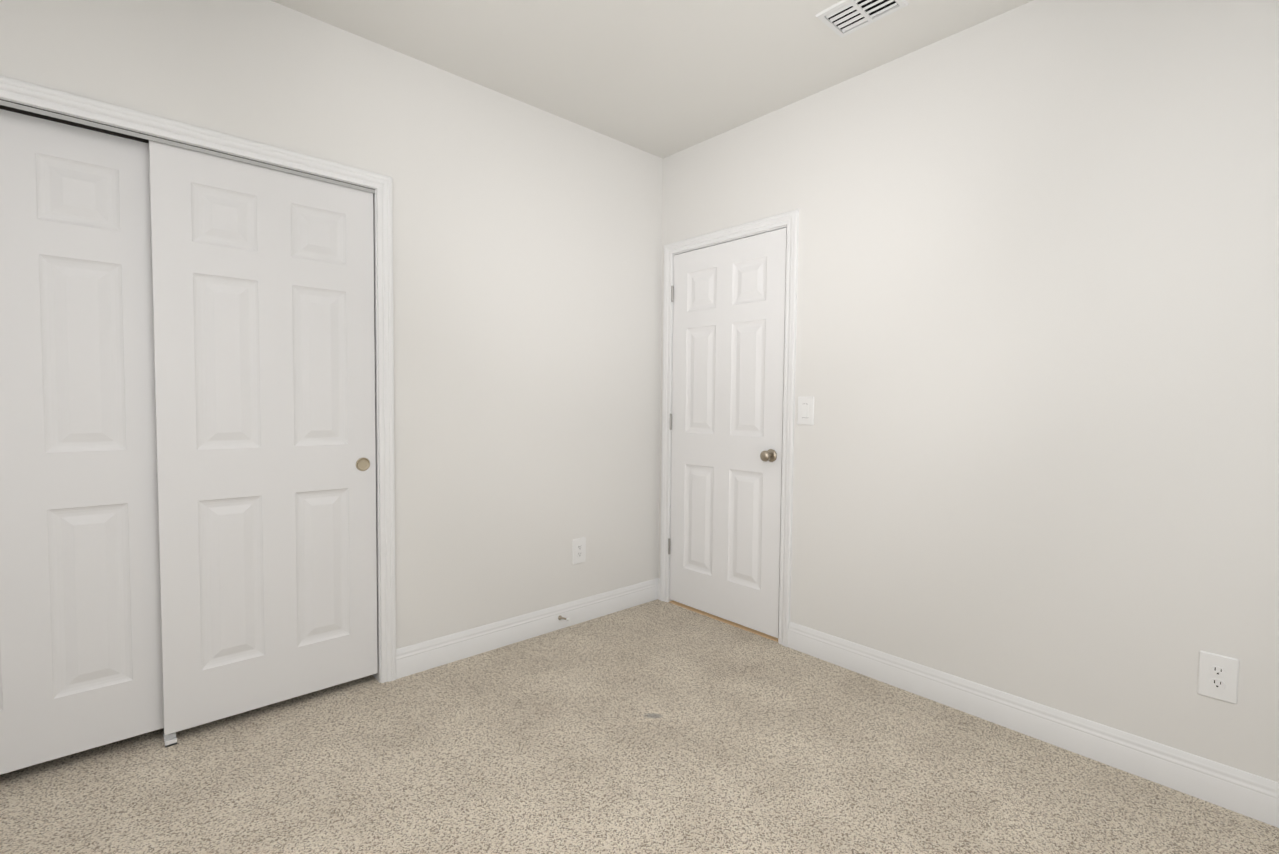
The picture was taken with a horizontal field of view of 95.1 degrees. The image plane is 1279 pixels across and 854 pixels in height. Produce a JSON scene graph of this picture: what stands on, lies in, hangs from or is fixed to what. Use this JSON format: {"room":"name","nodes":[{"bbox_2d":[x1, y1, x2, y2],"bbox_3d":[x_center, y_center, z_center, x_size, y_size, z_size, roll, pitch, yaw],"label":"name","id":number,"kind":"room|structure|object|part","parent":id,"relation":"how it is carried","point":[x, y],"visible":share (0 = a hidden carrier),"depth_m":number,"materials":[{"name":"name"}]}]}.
{"room":"empty bedroom","nodes":[
{"label":"empty bedroom","id":0,"kind":"room"},
{"bbox_2d":[0,0,662,648],"bbox_3d":[-1.189,-0.236,2.397,3.680,2.636,0.115,-2,3,-42],"label":"wall","id":1,"kind":"structure","parent":0,"point":[526,328],"depth_m":2.69,"materials":[{"name":"white paint"}]},
{"bbox_2d":[0,109,163,774],"bbox_3d":[-1.896,0.058,1.790,0.701,1.996,0.035,-2,3,-42],"label":"closet door","id":2,"kind":"structure","parent":1,"relation":"in","point":[80,643],"depth_m":1.86,"materials":[{"name":"white paint"}]},
{"bbox_2d":[163,732,176,747],"bbox_3d":[-1.641,1.083,2.045,0.032,0.022,0.094,-2,3,-42],"label":"guide","id":3,"kind":"object","parent":1,"relation":"in","point":[170,739],"visible":0.83,"depth_m":2.02,"materials":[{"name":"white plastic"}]},
{"bbox_2d":[0,75,395,682],"bbox_3d":[-1.635,0.059,2.006,1.417,2.072,0.115,-2,3,-42],"label":"door frame","id":4,"kind":"structure","parent":1,"relation":"attached to","point":[377,676],"depth_m":2.42,"materials":[{"name":"white paint"}]},
{"bbox_2d":[0,99,374,192],"bbox_3d":[-1.620,-0.946,1.957,1.377,0.020,0.099,-2,3,-42],"label":"track rail","id":5,"kind":"object","parent":4,"relation":"attached to","point":[66,119],"visible":0.36,"depth_m":1.89,"materials":[{"name":"silver metal"}]},
{"bbox_2d":[149,140,377,734],"bbox_3d":[-1.367,0.046,2.206,0.701,2.006,0.039,-2,3,-42],"label":"closet door","id":6,"kind":"structure","parent":1,"relation":"in","point":[263,316],"depth_m":2.16,"materials":[{"name":"white paint"}]},
{"bbox_2d":[396,578,657,678],"bbox_3d":[-0.464,1.001,3.035,1.572,0.125,0.014,-2,3,-42],"label":"baseboard","id":7,"kind":"structure","parent":1,"relation":"attached to","point":[425,655],"depth_m":2.89,"materials":[{"name":"white paint"}]},
{"bbox_2d":[558,615,570,620],"bbox_3d":[-0.390,0.998,3.044,0.074,0.023,0.023,-5,-2,40],"label":"door stop","id":8,"kind":"object","parent":1,"relation":"attached to","point":[560,617],"visible":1,"depth_m":3.05,"materials":[{"name":"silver metal"}]},
{"bbox_2d":[572,537,585,564],"bbox_3d":[-0.323,0.667,3.149,0.086,0.136,0.009,-2,3,-42],"label":"electrical outlet","id":9,"kind":"object","parent":1,"relation":"attached to","point":[579,551],"visible":1,"depth_m":3.15,"materials":[{"name":"white plastic"}]},
{"bbox_2d":[0,599,1278,853],"bbox_3d":[-0.267,1.185,1.429,3.680,0.100,4.165,-2,3,-42],"label":"floor","id":10,"kind":"structure","parent":0,"point":[656,727],"depth_m":1.88,"materials":[{"name":"beige carpet"}]},
{"bbox_2d":[271,0,1032,157],"bbox_3d":[0.162,-1.560,1.676,4.765,0.100,4.165,-2,3,-42],"label":"ceiling","id":11,"kind":"structure","parent":0,"point":[662,78],"depth_m":2.38,"materials":[{"name":"white paint"}]},
{"bbox_2d":[815,0,908,37],"bbox_3d":[0.808,-1.519,2.132,0.190,0.008,0.262,-2,3,-42],"label":"ceiling vent","id":12,"kind":"object","parent":11,"relation":"in","point":[842,18],"visible":1,"depth_m":2.15,"materials":[{"name":"white metal"}]},
{"bbox_2d":[670,601,777,641],"bbox_3d":[1.732,1.149,2.687,1.200,0.104,3.334,-2,3,-42],"label":"floor","id":13,"kind":"structure","parent":0,"point":[727,622],"depth_m":3.19,"materials":[{"name":"beige carpet"}]},
{"bbox_2d":[658,0,1278,782],"bbox_3d":[1.317,-0.206,2.292,0.115,2.636,3.415,-2,3,-42],"label":"wall","id":14,"kind":"structure","parent":0,"point":[1036,452],"depth_m":2.06,"materials":[{"name":"white paint"}]},
{"bbox_2d":[668,228,786,637],"bbox_3d":[0.431,0.030,3.161,0.107,2.032,0.772,-2,3,-42],"label":"bedroom door","id":15,"kind":"structure","parent":14,"relation":"in","point":[728,379],"depth_m":3.13,"materials":[{"name":"white paint"}]},
{"bbox_3d":[0.188,0.710,3.490,0.043,0.095,0.012,-2,3,-42],"label":"bedroom door hinge","id":16,"kind":"part","parent":15,"relation":"part of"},
{"bbox_3d":[0.196,-0.031,3.458,0.043,0.095,0.012,-2,3,-42],"label":"bedroom door hinge","id":17,"kind":"part","parent":15,"relation":"part of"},
{"bbox_3d":[0.203,-0.778,3.425,0.043,0.095,0.012,-2,3,-42],"label":"bedroom door hinge","id":18,"kind":"part","parent":15,"relation":"part of","materials":[{"name":"silver metal"}]},
{"bbox_3d":[0.636,0.144,2.913,0.072,0.065,0.065,-2,3,-42],"label":"knob","id":19,"kind":"part","parent":15,"relation":"part of","materials":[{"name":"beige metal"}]},
{"bbox_2d":[660,209,798,646],"bbox_3d":[0.484,0.004,3.202,0.133,2.122,0.900,-2,3,-42],"label":"door frame","id":20,"kind":"structure","parent":14,"relation":"attached to","point":[790,219],"depth_m":2.90,"materials":[{"name":"white paint"}]},
{"bbox_2d":[797,397,813,424],"bbox_3d":[0.789,-0.077,2.782,0.013,0.136,0.086,-2,3,-42],"label":"light switch","id":21,"kind":"object","parent":14,"relation":"attached to","point":[805,410],"visible":1,"depth_m":2.78,"materials":[{"name":"white plastic"}]},
{"bbox_2d":[788,622,1278,827],"bbox_3d":[1.537,1.066,1.997,0.014,0.125,2.381,-2,3,-42],"label":"baseboard","id":22,"kind":"structure","parent":14,"relation":"attached to","point":[1250,795],"depth_m":2.04,"materials":[{"name":"white paint"}]},
{"bbox_2d":[1197,651,1238,703],"bbox_3d":[1.744,0.755,1.763,0.009,0.136,0.086,-2,3,-42],"label":"electrical outlet","id":23,"kind":"object","parent":14,"relation":"attached to","point":[1218,675],"visible":1,"depth_m":1.76,"materials":[{"name":"white plastic"}]}
]}

